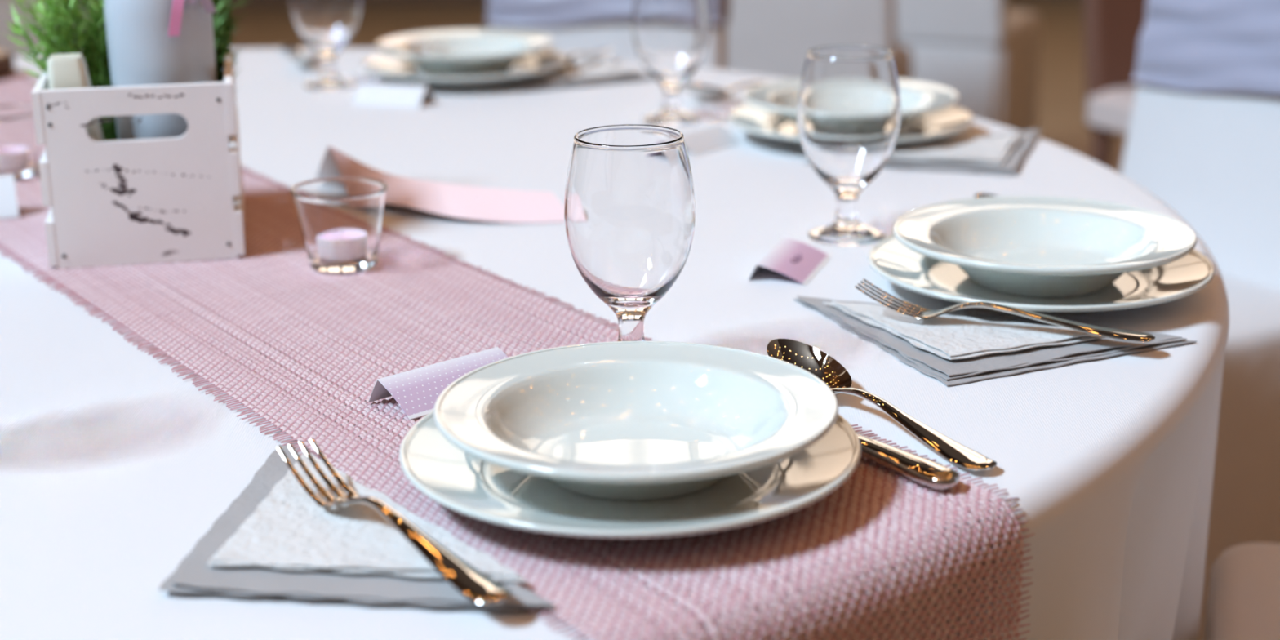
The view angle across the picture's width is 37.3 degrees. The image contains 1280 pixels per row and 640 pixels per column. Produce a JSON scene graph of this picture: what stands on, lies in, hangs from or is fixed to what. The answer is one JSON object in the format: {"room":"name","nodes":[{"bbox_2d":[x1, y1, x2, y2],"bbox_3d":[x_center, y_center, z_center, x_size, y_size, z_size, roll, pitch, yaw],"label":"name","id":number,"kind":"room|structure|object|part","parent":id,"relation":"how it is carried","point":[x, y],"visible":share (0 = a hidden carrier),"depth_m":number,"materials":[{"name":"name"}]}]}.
{"room":"banquet hall","nodes":[
{"label":"banquet hall","id":0,"kind":"room"},
{"bbox_2d":[216,0,487,5],"bbox_3d":[0.536,-5.844,7.738,11.800,9.000,0.200,-1,17,0],"label":"wall","id":1,"kind":"structure","parent":0,"point":[252,2],"depth_m":8.95,"materials":[{"name":"paint"}]},
{"bbox_2d":[223,0,1126,173],"bbox_3d":[0.606,0.547,2.519,12.200,0.200,13.900,-1,17,0],"label":"floor","id":2,"kind":"structure","parent":0,"point":[1061,106],"depth_m":7.97,"materials":[{"name":"brown wood"}]},
{"bbox_2d":[0,0,106,57],"bbox_3d":[-1.394,-0.544,4.178,0.473,0.959,0.556,-6,18,-17],"label":"banquet chair","id":3,"kind":"object","parent":2,"relation":"on","point":[6,44],"visible":0.02,"depth_m":3.95,"materials":[{"name":"white"}]},
{"bbox_2d":[486,0,730,70],"bbox_3d":[-0.113,-0.250,3.163,0.473,0.959,0.556,4,18,16],"label":"banquet chair","id":4,"kind":"object","parent":2,"relation":"on","point":[574,25],"visible":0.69,"depth_m":3.26,"materials":[{"name":"white fabric"}]},
{"bbox_3d":[-0.054,-0.617,3.268,0.436,0.214,0.123,4,18,16],"label":"sash","id":5,"kind":"part","parent":4,"relation":"part of","materials":[{"name":"grey fabric"}]},
{"bbox_2d":[726,0,912,79],"bbox_3d":[0.384,-0.622,4.369,0.473,0.959,0.556,3,17,12],"label":"banquet chair","id":6,"kind":"object","parent":2,"relation":"on","point":[770,37],"visible":0.27,"depth_m":4.15,"materials":[{"name":"white fabric"}]},
{"bbox_3d":[0.396,-0.396,4.481,0.473,0.462,0.471,3,17,12],"label":"seat","id":7,"kind":"part","parent":6,"relation":"part of","materials":[{"name":"white"}]},
{"bbox_2d":[894,0,1040,131],"bbox_3d":[0.775,-0.801,4.945,0.473,0.959,0.556,7,18,22],"label":"banquet chair","id":8,"kind":"object","parent":2,"relation":"on","point":[988,53],"visible":0.44,"depth_m":4.77,"materials":[{"name":"white fabric"}]},
{"bbox_2d":[1083,0,1146,168],"bbox_3d":[1.179,-0.468,3.811,0.460,0.980,0.506,-10,19,-27],"label":"wooden chair","id":9,"kind":"object","parent":2,"relation":"on","point":[1113,28],"visible":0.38,"depth_m":3.85,"materials":[{"name":"brown wood"}]},
{"bbox_3d":[0.945,-0.207,3.925,0.043,0.421,0.042,13,21,37],"label":"leg","id":10,"kind":"part","parent":9,"relation":"part of","materials":[{"name":"brown wood"}]},
{"bbox_3d":[1.196,-0.412,3.798,0.460,0.080,0.440,-10,19,-27],"label":"seat","id":11,"kind":"part","parent":9,"relation":"part of","materials":[{"name":"grey fabric"}]},
{"bbox_2d":[1120,0,1279,639],"bbox_3d":[0.665,-0.061,2.512,0.556,0.959,0.473,-10,19,-29],"label":"banquet chair","id":12,"kind":"object","parent":2,"relation":"on","point":[1203,136],"visible":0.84,"depth_m":2.53,"materials":[{"name":"white fabric"}]},
{"bbox_3d":[0.847,-0.402,2.526,0.123,0.214,0.436,-10,19,-29],"label":"sash","id":13,"kind":"part","parent":12,"relation":"part of","materials":[{"name":"grey fabric"}]},
{"bbox_3d":[0.631,0.183,2.564,0.471,0.462,0.473,-10,19,-29],"label":"seat","id":14,"kind":"part","parent":12,"relation":"part of","materials":[{"name":"white fabric"}]},
{"bbox_2d":[1203,542,1279,639],"bbox_3d":[0.717,0.258,1.460,0.556,0.959,0.473,4,18,16],"label":"banquet chair","id":15,"kind":"object","parent":2,"relation":"on","point":[1243,601],"visible":1,"depth_m":1.62,"materials":[{"name":"white fabric"}]},
{"bbox_3d":[-0.535,0.266,1.858,2.026,0.746,2.026,-1,17,0],"label":"banquet table","id":16,"kind":"object","parent":2,"relation":"on","visible":0},
{"bbox_2d":[0,47,1229,639],"bbox_3d":[-0.535,0.257,1.855,2.076,0.735,2.076,-2,17,-3],"label":"tablecloth","id":17,"kind":"object","parent":16,"relation":"on","point":[114,465],"visible":0.5,"depth_m":1.31,"materials":[{"name":"white fabric"}]},
{"bbox_2d":[279,44,320,66],"bbox_3d":[-0.469,-0.369,2.600,0.045,0.025,0.218,-6,18,-18],"label":"spoon","id":18,"kind":"object","parent":17,"relation":"on","point":[306,60],"visible":0.98,"depth_m":2.52,"materials":[{"name":"silver metal"}]},
{"bbox_2d":[289,0,360,89],"bbox_3d":[-0.394,-0.375,2.388,0.088,0.161,0.088,-9,19,-27],"label":"stemmed glass","id":19,"kind":"object","parent":17,"relation":"on","point":[327,26],"visible":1,"depth_m":2.36,"materials":[{"name":"white"}]},
{"bbox_2d":[158,444,556,610],"bbox_3d":[-0.186,0.122,1.005,0.147,0.004,0.293,-13,21,-35],"label":"napkin","id":20,"kind":"object","parent":17,"relation":"on","point":[193,574],"visible":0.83,"depth_m":0.96,"materials":[{"name":"fabric"}]},
{"bbox_2d":[207,452,527,582],"bbox_3d":[-0.172,0.116,1.009,0.119,0.004,0.232,-13,21,-36],"label":"napkin","id":21,"kind":"object","parent":20,"relation":"on","point":[288,530],"visible":0.77,"depth_m":1.00,"materials":[{"name":"paper"}]},
{"bbox_2d":[277,438,511,604],"bbox_3d":[-0.131,0.104,0.997,0.025,0.022,0.212,-13,21,-35],"label":"fork","id":22,"kind":"object","parent":21,"relation":"on","point":[473,584],"visible":1,"depth_m":0.97,"materials":[{"name":"silver metal"}]},
{"bbox_2d":[352,82,435,107],"bbox_3d":[-0.297,-0.273,2.290,0.088,0.023,0.048,5,18,17],"label":"place card","id":23,"kind":"object","parent":17,"relation":"on","point":[366,94],"visible":1,"depth_m":2.28,"materials":[{"name":"white paper"}]},
{"bbox_3d":[-0.293,-0.277,2.301,0.088,0.023,0.024,5,18,17],"label":"panel","id":24,"kind":"part","parent":23,"relation":"part of","materials":[{"name":"white paper"}]},
{"bbox_2d":[315,145,564,223],"bbox_3d":[-0.198,-0.129,1.766,0.303,0.047,0.106,5,18,19],"label":"ribbon","id":25,"kind":"object","parent":17,"relation":"on","point":[464,202],"visible":0.93,"depth_m":1.73,"materials":[{"name":"pink fabric"}]},
{"bbox_3d":[-0.204,-0.137,1.793,0.271,0.047,0.057,5,18,19],"label":"panel","id":26,"kind":"part","parent":25,"relation":"part of","materials":[{"name":"white"}]},
{"bbox_2d":[362,48,567,88],"bbox_3d":[-0.225,-0.323,2.446,0.264,0.025,0.264,-2,17,-4],"label":"dinner plate","id":27,"kind":"object","parent":17,"relation":"on","point":[383,64],"visible":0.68,"depth_m":2.40,"materials":[{"name":"white ceramic"}]},
{"bbox_2d":[374,28,554,76],"bbox_3d":[-0.225,-0.339,2.441,0.230,0.039,0.230,12,21,37],"label":"bowl","id":28,"kind":"object","parent":27,"relation":"on","point":[468,52],"visible":0.98,"depth_m":2.47,"materials":[{"name":"white ceramic"}]},
{"bbox_2d":[0,71,1035,639],"bbox_3d":[-0.470,0.062,1.825,0.310,0.356,2.121,-12,20,-33],"label":"table runner","id":29,"kind":"object","parent":17,"relation":"on","point":[523,335],"visible":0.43,"depth_m":1.17,"materials":[{"name":"pink fabric"}]},
{"bbox_2d":[0,49,14,77],"bbox_3d":[-0.904,-0.330,2.475,0.162,0.027,0.158,-1,17,0],"label":"wood slice","id":30,"kind":"object","parent":29,"relation":"on","point":[6,60],"visible":1,"depth_m":2.48,"materials":[{"name":"brown wood"}]},
{"bbox_2d":[0,174,18,218],"bbox_3d":[-0.605,-0.113,1.739,0.062,0.035,0.048,-7,18,-19],"label":"place card","id":31,"kind":"object","parent":29,"relation":"on","point":[8,201],"visible":1,"depth_m":1.74,"materials":[{"name":"white paper"}]},
{"bbox_2d":[0,103,40,179],"bbox_3d":[-0.632,-0.177,1.893,0.078,0.066,0.078,-1,17,0],"label":"glass","id":32,"kind":"object","parent":29,"relation":"on","point":[20,152],"visible":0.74,"depth_m":1.87,"materials":[{"name":"white"}]},
{"bbox_2d":[31,44,244,268],"bbox_3d":[-0.431,-0.147,1.654,0.158,0.147,0.216,-4,17,-11],"label":"wooden crate","id":33,"kind":"object","parent":29,"relation":"on","point":[180,198],"visible":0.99,"depth_m":1.55,"materials":[{"name":"white paint"}]},
{"bbox_2d":[0,0,118,140],"bbox_3d":[-0.488,-0.205,1.642,0.119,0.252,0.134,15,23,41],"label":"herb plant","id":34,"kind":"object","parent":33,"relation":"in","point":[92,41],"visible":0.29,"depth_m":1.61,"materials":[{"name":"green plant"}]},
{"bbox_3d":[-0.481,-0.233,1.631,0.079,0.084,0.050,-16,23,-41],"label":"flower","id":35,"kind":"part","parent":34,"relation":"part of","materials":[{"name":"green plant"}]},
{"bbox_2d":[47,53,104,140],"bbox_3d":[-0.458,-0.138,1.572,0.052,0.164,0.040,-4,17,-11],"label":"block","id":36,"kind":"object","parent":33,"relation":"in","point":[65,71],"visible":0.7,"depth_m":1.54,"materials":[{"name":"beige ceramic"}]},
{"bbox_2d":[104,0,216,139],"bbox_3d":[-0.397,-0.190,1.605,0.096,0.245,0.088,-1,17,0],"label":"vase","id":37,"kind":"object","parent":33,"relation":"in","point":[149,42],"visible":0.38,"depth_m":1.56,"materials":[{"name":"grey ceramic"}]},
{"bbox_2d":[211,0,250,142],"bbox_3d":[-0.386,-0.220,1.692,0.090,0.250,0.084,-1,17,0],"label":"herb plant","id":38,"kind":"object","parent":33,"relation":"in","point":[220,19],"visible":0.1,"depth_m":1.68,"materials":[{"name":"green plant"}]},
{"bbox_3d":[-0.387,-0.212,1.693,0.054,0.234,0.052,-1,17,0],"label":"stem","id":39,"kind":"part","parent":38,"relation":"part of","materials":[{"name":"green plant"}]},
{"bbox_2d":[290,177,387,272],"bbox_3d":[-0.244,-0.076,1.550,0.078,0.066,0.078,-1,17,0],"label":"candle holder","id":40,"kind":"object","parent":29,"relation":"on","point":[340,219],"visible":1,"depth_m":1.53,"materials":[{"name":"white"}]},
{"bbox_2d":[368,346,508,419],"bbox_3d":[-0.125,0.039,1.245,0.098,0.019,0.046,-15,22,-40],"label":"place card","id":41,"kind":"object","parent":29,"relation":"on","point":[416,391],"visible":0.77,"depth_m":1.23,"materials":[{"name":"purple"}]},
{"bbox_3d":[-0.136,0.036,1.258,0.098,0.019,0.012,-15,22,-40],"label":"panel","id":42,"kind":"part","parent":41,"relation":"part of","materials":[{"name":"white"}]},
{"bbox_2d":[564,124,695,341],"bbox_3d":[-0.006,-0.045,1.274,0.088,0.161,0.088,-9,19,-27],"label":"stemmed glass","id":43,"kind":"object","parent":29,"relation":"on","point":[629,199],"visible":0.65,"depth_m":1.23,"materials":[{"name":"white"}]},
{"bbox_2d":[399,410,861,538],"bbox_3d":[-0.005,0.081,1.092,0.264,0.025,0.264,1,17,7],"label":"dinner plate","id":44,"kind":"object","parent":29,"relation":"on","point":[466,484],"visible":0.5,"depth_m":1.04,"materials":[{"name":"white ceramic"}]},
{"bbox_2d":[433,341,838,500],"bbox_3d":[-0.002,0.065,1.090,0.230,0.039,0.230,-14,21,-37],"label":"bowl","id":45,"kind":"object","parent":44,"relation":"on","point":[624,420],"visible":1,"depth_m":1.12,"materials":[{"name":"white ceramic"}]},
{"bbox_2d":[856,432,959,489],"bbox_3d":[0.113,0.067,1.157,0.022,0.012,0.219,-12,20,-34],"label":"knife","id":46,"kind":"object","parent":29,"relation":"on","point":[926,472],"visible":0.65,"depth_m":1.09,"materials":[{"name":"silver metal"}]},
{"bbox_2d":[517,55,653,92],"bbox_3d":[-0.109,-0.323,2.474,0.196,0.006,0.206,-9,19,-25],"label":"napkin","id":47,"kind":"object","parent":17,"relation":"on","point":[539,84],"visible":0.42,"depth_m":2.40,"materials":[{"name":"fabric"}]},
{"bbox_2d":[543,57,643,83],"bbox_3d":[-0.043,-0.322,2.451,0.101,0.004,0.205,5,18,17],"label":"napkin","id":48,"kind":"object","parent":47,"relation":"on","point":[595,67],"visible":1,"depth_m":2.44,"materials":[{"name":"fabric"}]},
{"bbox_2d":[537,48,612,70],"bbox_3d":[-0.080,-0.344,2.466,0.025,0.022,0.212,5,18,19],"label":"fork","id":49,"kind":"object","parent":48,"relation":"on","point":[568,65],"visible":0.95,"depth_m":2.43,"materials":[{"name":"silver metal"}]},
{"bbox_2d":[631,0,710,125],"bbox_3d":[0.035,-0.305,2.142,0.088,0.161,0.088,-9,19,-27],"label":"stemmed glass","id":50,"kind":"object","parent":17,"relation":"on","point":[671,37],"visible":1,"depth_m":2.11,"materials":[{"name":"white"}]},
{"bbox_2d":[683,124,741,157],"bbox_3d":[0.060,-0.193,2.019,0.056,0.019,0.085,12,21,36],"label":"place card","id":51,"kind":"object","parent":17,"relation":"on","point":[717,137],"visible":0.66,"depth_m":2.01,"materials":[{"name":"white paper"}]},
{"bbox_2d":[680,81,765,99],"bbox_3d":[0.142,-0.285,2.301,0.218,0.025,0.045,-8,18,-23],"label":"spoon","id":52,"kind":"object","parent":17,"relation":"on","point":[703,91],"visible":0.73,"depth_m":2.26,"materials":[{"name":"silver metal"}]},
{"bbox_2d":[748,236,831,285],"bbox_3d":[0.123,-0.049,1.549,0.047,0.015,0.091,5,18,18],"label":"place card","id":53,"kind":"object","parent":17,"relation":"on","point":[800,261],"visible":1,"depth_m":1.54,"materials":[{"name":"purple"}]},
{"bbox_3d":[0.104,-0.051,1.555,0.007,0.015,0.091,5,18,18],"label":"panel","id":54,"kind":"part","parent":53,"relation":"part of","materials":[{"name":"white"}]},
{"bbox_2d":[796,44,901,244],"bbox_3d":[0.178,-0.150,1.626,0.088,0.161,0.088,8,19,27],"label":"stemmed glass","id":55,"kind":"object","parent":17,"relation":"on","point":[849,111],"visible":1,"depth_m":1.59,"materials":[{"name":"white"}]},
{"bbox_2d":[728,103,973,147],"bbox_3d":[0.227,-0.209,2.056,0.264,0.025,0.264,-3,17,-7],"label":"dinner plate","id":56,"kind":"object","parent":17,"relation":"on","point":[953,119],"visible":0.46,"depth_m":2.05,"materials":[{"name":"white ceramic"}]},
{"bbox_2d":[743,77,958,132],"bbox_3d":[0.227,-0.225,2.051,0.230,0.039,0.230,-14,21,-37],"label":"bowl","id":57,"kind":"object","parent":56,"relation":"on","point":[780,96],"visible":0.39,"depth_m":2.07,"materials":[{"name":"white ceramic"}]},
{"bbox_2d":[766,338,997,471],"bbox_3d":[0.148,0.051,1.193,0.045,0.025,0.218,-10,19,-29],"label":"spoon","id":58,"kind":"object","parent":17,"relation":"on","point":[817,362],"visible":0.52,"depth_m":1.20,"materials":[{"name":"silver metal"}]},
{"bbox_2d":[802,128,1040,174],"bbox_3d":[0.340,-0.166,1.940,0.314,0.006,0.158,-10,19,-28],"label":"napkin","id":59,"kind":"object","parent":17,"relation":"on","point":[1012,164],"visible":0.43,"depth_m":1.91,"materials":[{"name":"fabric"}]},
{"bbox_2d":[889,133,1023,164],"bbox_3d":[0.329,-0.170,1.935,0.229,0.005,0.109,-8,18,-24],"label":"napkin","id":60,"kind":"object","parent":59,"relation":"on","point":[993,150],"visible":0.9,"depth_m":1.95,"materials":[{"name":"fabric"}]},
{"bbox_2d":[793,295,1196,386],"bbox_3d":[0.254,-0.001,1.401,0.212,0.006,0.226,-8,18,-23],"label":"napkin","id":61,"kind":"object","parent":17,"relation":"on","point":[949,372],"visible":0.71,"depth_m":1.32,"materials":[{"name":"paper"}]},
{"bbox_2d":[822,301,1106,359],"bbox_3d":[0.214,0.010,1.346,0.216,0.005,0.099,7,19,25],"label":"napkin","id":62,"kind":"object","parent":61,"relation":"on","point":[948,337],"visible":0.96,"depth_m":1.34,"materials":[{"name":"paper"}]},
{"bbox_2d":[855,278,1155,342],"bbox_3d":[0.258,-0.006,1.349,0.212,0.022,0.025,6,18,22],"label":"fork","id":63,"kind":"object","parent":62,"relation":"on","point":[911,310],"visible":1,"depth_m":1.35,"materials":[{"name":"silver metal"}]},
{"bbox_2d":[867,234,1214,316],"bbox_3d":[0.310,-0.036,1.481,0.264,0.025,0.264,1,17,4],"label":"dinner plate","id":64,"kind":"object","parent":17,"relation":"on","point":[905,268],"visible":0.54,"depth_m":1.44,"materials":[{"name":"white ceramic"}]},
{"bbox_2d":[892,195,1196,297],"bbox_3d":[0.312,-0.051,1.476,0.230,0.039,0.230,-14,21,-37],"label":"bowl","id":65,"kind":"object","parent":64,"relation":"on","point":[1028,246],"visible":1,"depth_m":1.51,"materials":[{"name":"white ceramic"}]},
{"bbox_2d":[974,193,1207,257],"bbox_3d":[0.380,-0.080,1.616,0.218,0.025,0.045,14,22,40],"label":"spoon","id":66,"kind":"object","parent":17,"relation":"on","point":[977,195],"visible":0.02,"depth_m":1.68,"materials":[{"name":"silver metal"}]}
]}

